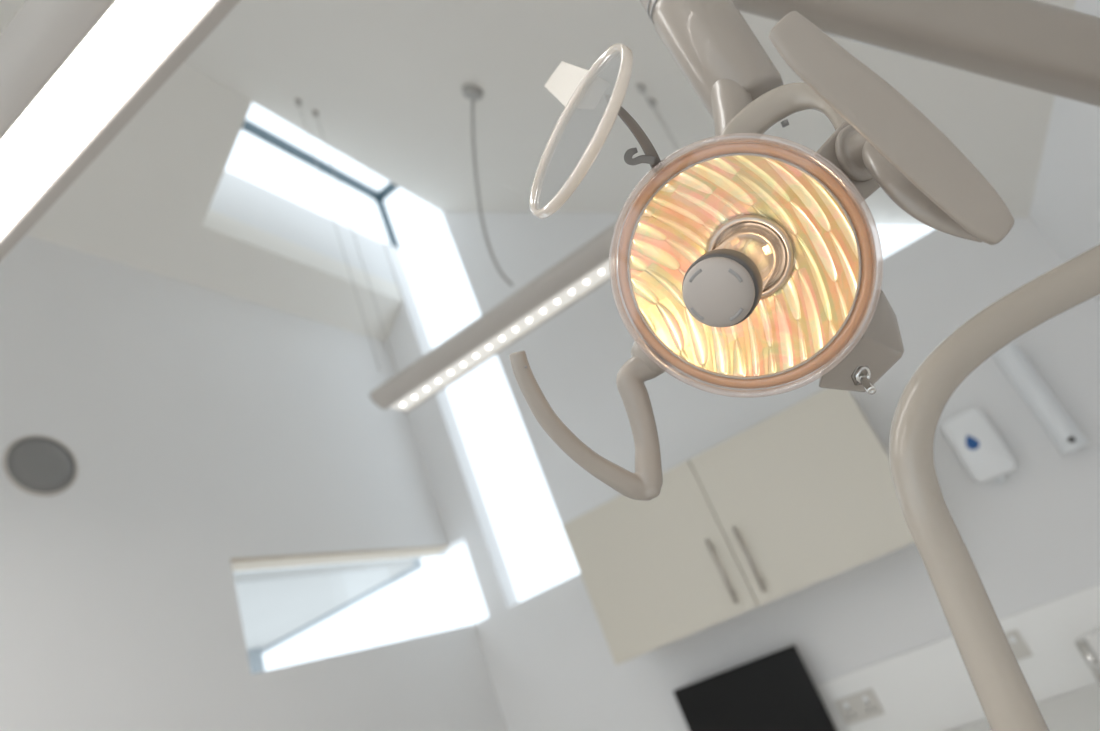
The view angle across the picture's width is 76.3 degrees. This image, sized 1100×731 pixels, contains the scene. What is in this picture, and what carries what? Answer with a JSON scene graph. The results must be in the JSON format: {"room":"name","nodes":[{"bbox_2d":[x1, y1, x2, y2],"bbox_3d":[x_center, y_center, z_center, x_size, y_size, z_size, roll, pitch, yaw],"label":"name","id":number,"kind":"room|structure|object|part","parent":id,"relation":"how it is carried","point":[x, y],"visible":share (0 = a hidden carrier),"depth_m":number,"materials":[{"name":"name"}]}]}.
{"room":"dental clinic","nodes":[
{"label":"dental clinic","id":0,"kind":"room"},
{"bbox_2d":[0,0,402,341],"bbox_3d":[-2.235,-1.000,1.742,0.756,0.717,5.770,-32,-25,21],"label":"wall","id":1,"kind":"structure","parent":0,"point":[144,202],"depth_m":2.90,"materials":[{"name":"paint"}]},
{"bbox_2d":[0,235,507,730],"bbox_3d":[-1.801,0.868,1.024,0.110,3.500,5.660,-32,-25,21],"label":"wall","id":2,"kind":"structure","parent":0,"point":[204,429],"depth_m":2.52,"materials":[{"name":"paint"}]},
{"bbox_2d":[2,435,77,495],"bbox_3d":[-1.563,0.305,2.152,0.013,0.206,0.206,-32,-25,21],"label":"wall speaker","id":3,"kind":"object","parent":2,"relation":"attached to","point":[40,465],"visible":1,"depth_m":2.14,"materials":[{"name":"plastic"}]},
{"bbox_2d":[230,545,449,570],"bbox_3d":[-0.874,0.841,3.075,0.102,0.012,1.269,-32,-25,21],"label":"trim","id":4,"kind":"structure","parent":2,"relation":"attached to","point":[255,563],"depth_m":2.95,"materials":[{"name":"white wood"}]},
{"bbox_2d":[233,553,447,572],"bbox_3d":[-0.745,1.000,3.030,0.218,0.428,1.379,-32,-25,21],"label":"window","id":5,"kind":"structure","parent":2,"relation":"in","point":[439,554],"depth_m":3.07,"materials":[{"name":"white plastic"}]},
{"bbox_2d":[184,0,1075,225],"bbox_3d":[-0.792,-1.258,0.943,2.357,1.926,5.770,-32,-25,21],"label":"ceiling","id":6,"kind":"structure","parent":0,"point":[384,80],"depth_m":2.36,"materials":[{"name":"paint"}]},
{"bbox_2d":[0,0,240,261],"bbox_3d":[-1.094,-0.969,1.424,1.700,1.394,0.199,-32,-25,21],"label":"pendant light","id":7,"kind":"object","parent":6,"relation":"hanging from","point":[74,74],"visible":1,"depth_m":1.11,"materials":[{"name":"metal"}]},
{"bbox_2d":[295,84,682,412],"bbox_3d":[-0.281,-0.768,2.486,1.385,1.368,0.254,-32,-25,21],"label":"pendant light","id":8,"kind":"object","parent":6,"relation":"hanging from","point":[587,268],"visible":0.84,"depth_m":2.29,"materials":[{"name":"metal"}]},
{"bbox_2d":[389,255,617,410],"bbox_3d":[-0.013,-0.183,2.271,1.361,0.005,0.094,-32,-25,21],"label":"diffuser","id":9,"kind":"object","parent":8,"relation":"attached to","point":[599,274],"depth_m":2.33,"materials":[{"name":"white plastic"}]},
{"bbox_2d":[383,211,1099,730],"bbox_3d":[0.726,0.391,3.037,3.113,4.090,0.110,-32,-25,21],"label":"wall","id":10,"kind":"structure","parent":0,"point":[1031,538],"depth_m":2.88,"materials":[{"name":"paint"}]},
{"bbox_2d":[209,170,396,283],"bbox_3d":[-1.136,-0.841,3.558,0.495,0.352,1.317,-32,-25,21],"label":"wall","id":11,"kind":"structure","parent":10,"relation":"attached to","point":[236,197],"depth_m":3.60,"materials":[{"name":"paint"}]},
{"bbox_2d":[242,119,399,249],"bbox_3d":[-0.725,-0.235,3.292,0.654,2.697,1.397,-32,-25,21],"label":"window","id":12,"kind":"structure","parent":10,"relation":"in","point":[248,126],"depth_m":4.15,"materials":[{"name":"grey metal"}]},
{"bbox_2d":[562,388,913,664],"bbox_3d":[0.716,0.628,2.699,1.235,0.572,0.388,-32,-25,21],"label":"upper cabinet","id":13,"kind":"object","parent":10,"relation":"attached to","point":[805,495],"visible":0.97,"depth_m":2.54,"materials":[{"name":"laminate"}]},
{"bbox_3d":[0.395,0.757,2.688,0.608,0.572,0.019,-32,-25,21],"label":"door","id":14,"kind":"part","parent":13,"relation":"part of","materials":[{"name":"laminate"}]},
{"bbox_3d":[0.621,0.740,2.525,0.012,0.239,0.039,-32,-25,21],"label":"bar handle","id":15,"kind":"part","parent":13,"relation":"part of","materials":[{"name":"metal"}]},
{"bbox_3d":[0.709,0.685,2.485,0.012,0.239,0.039,-32,-25,21],"label":"bar handle","id":16,"kind":"part","parent":13,"relation":"part of","materials":[{"name":"metal"}]},
{"bbox_3d":[0.884,0.450,2.464,0.624,0.572,0.019,-32,-25,21],"label":"door","id":17,"kind":"part","parent":13,"relation":"part of","materials":[{"name":"laminate"}]},
{"bbox_2d":[673,645,836,730],"bbox_3d":[0.782,1.320,2.676,0.525,0.330,0.110,-32,-25,21],"label":"monitor","id":18,"kind":"object","parent":10,"relation":"attached to","point":[775,691],"visible":1,"depth_m":2.63,"materials":[{"name":"black plastic"}]},
{"bbox_2d":[686,583,1099,730],"bbox_3d":[1.075,1.292,2.566,2.889,0.262,0.013,-32,-25,21],"label":"backsplash","id":19,"kind":"structure","parent":10,"relation":"attached to","point":[929,687],"depth_m":2.41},
{"bbox_2d":[834,689,883,725],"bbox_3d":[1.119,1.239,2.536,0.146,0.086,0.012,-32,-25,21],"label":"power socket","id":20,"kind":"object","parent":19,"relation":"attached to","point":[864,705],"visible":1,"depth_m":2.53,"materials":[{"name":"white plastic"}]},
{"bbox_2d":[1005,630,1031,660],"bbox_3d":[1.559,0.936,2.340,0.056,0.086,0.012,-32,-25,21],"label":"wall switch","id":21,"kind":"object","parent":19,"relation":"attached to","point":[1019,647],"visible":0.72,"depth_m":2.33,"materials":[{"name":"white plastic"}]},
{"bbox_2d":[941,408,1016,484],"bbox_3d":[1.510,0.293,2.462,0.142,0.264,0.112,-32,-25,21],"label":"soap dispenser","id":22,"kind":"object","parent":10,"relation":"attached to","point":[969,433],"visible":1,"depth_m":2.42,"materials":[{"name":"white plastic"}]},
{"bbox_2d":[993,343,1090,455],"bbox_3d":[1.671,0.110,2.396,0.092,0.403,0.128,-32,-25,21],"label":"dispenser","id":23,"kind":"object","parent":10,"relation":"attached to","point":[1057,423],"visible":0.96,"depth_m":2.35,"materials":[{"name":"plastic"}]},
{"bbox_2d":[1029,0,1099,303],"bbox_3d":[0.784,-0.106,-0.300,0.110,2.289,5.660,-32,-25,21],"label":"wall","id":24,"kind":"structure","parent":0,"point":[1065,207],"depth_m":2.03,"materials":[{"name":"paint"}]},
{"bbox_2d":[509,0,1099,500],"bbox_3d":[0.497,-0.409,0.766,1.297,0.733,0.303,-15,-24,-17],"label":"lamp","id":25,"kind":"object","parent":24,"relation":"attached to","point":[746,260],"visible":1,"depth_m":0.56,"materials":[{"name":"plastic"}]},
{"bbox_3d":[0.020,-0.167,0.505,0.066,0.110,0.132,-3,-30,-38],"label":"filter frame","id":26,"kind":"part","parent":25,"relation":"part of","materials":[{"name":"white plastic"}]},
{"bbox_3d":[0.052,0.045,0.591,0.147,0.142,0.061,-13,-25,-21],"label":"grip handle","id":27,"kind":"part","parent":25,"relation":"part of","materials":[{"name":"plastic"}]},
{"bbox_2d":[819,290,903,393],"bbox_3d":[0.260,-0.018,0.593,0.080,0.102,0.111,-32,-25,21],"label":"switch","id":28,"kind":"object","parent":25,"relation":"attached to","point":[880,347],"depth_m":0.56,"materials":[{"name":"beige metal"}]},
{"bbox_3d":[0.218,-0.150,0.442,0.125,0.168,0.028,-3,-30,-38],"label":"grip blade","id":29,"kind":"part","parent":25,"relation":"part of","materials":[{"name":"plastic"}]},
{"bbox_3d":[0.585,-0.416,0.896,1.057,0.681,0.093,-15,-24,-17],"label":"support arm","id":30,"kind":"part","parent":25,"relation":"part of","materials":[{"name":"plastic"}]},
{"bbox_3d":[0.252,-0.122,0.491,0.041,0.117,0.037,-18,-23,-12],"label":"grip handle","id":31,"kind":"part","parent":25,"relation":"part of","materials":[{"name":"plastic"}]},
{"bbox_2d":[889,244,1099,730],"bbox_3d":[0.710,0.077,0.735,0.729,0.556,0.142,-24,-23,2],"label":"support arm","id":32,"kind":"object","parent":25,"relation":"attached to","point":[1007,701],"visible":1,"depth_m":0.73,"materials":[{"name":"plastic"}]},
{"bbox_3d":[0.050,1.664,-0.175,3.113,0.100,5.770,-32,-25,21],"label":"floor","id":33,"kind":"structure","parent":0,"visible":0},
{"bbox_3d":[1.142,1.727,2.117,2.889,0.805,0.550,-32,-25,21],"label":"base cabinet","id":34,"kind":"object","parent":33,"relation":"on","visible":0},
{"bbox_2d":[947,684,1099,730],"bbox_3d":[0.990,1.369,2.275,2.889,0.035,0.535,-32,-25,21],"label":"countertop","id":35,"kind":"structure","parent":34,"relation":"on","point":[1079,710],"depth_m":2.10,"materials":[{"name":"white"}]},
{"bbox_2d":[1074,626,1099,683],"bbox_3d":[1.622,0.863,2.027,0.117,0.181,0.185,-32,-25,21],"label":"tap","id":36,"kind":"object","parent":35,"relation":"on","point":[1081,643],"visible":1,"depth_m":2.09,"materials":[{"name":"silver metal"}]},
{"bbox_3d":[1.596,0.887,2.027,0.022,0.060,0.169,-32,-25,21],"label":"spout","id":37,"kind":"part","parent":36,"relation":"part of","materials":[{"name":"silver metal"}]},
{"label":"outside","id":38,"kind":"structure","parent":0,"visible":0},
{"bbox_2d":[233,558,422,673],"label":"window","id":39,"kind":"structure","parent":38,"point":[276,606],"depth_m":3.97,"materials":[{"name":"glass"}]}
]}

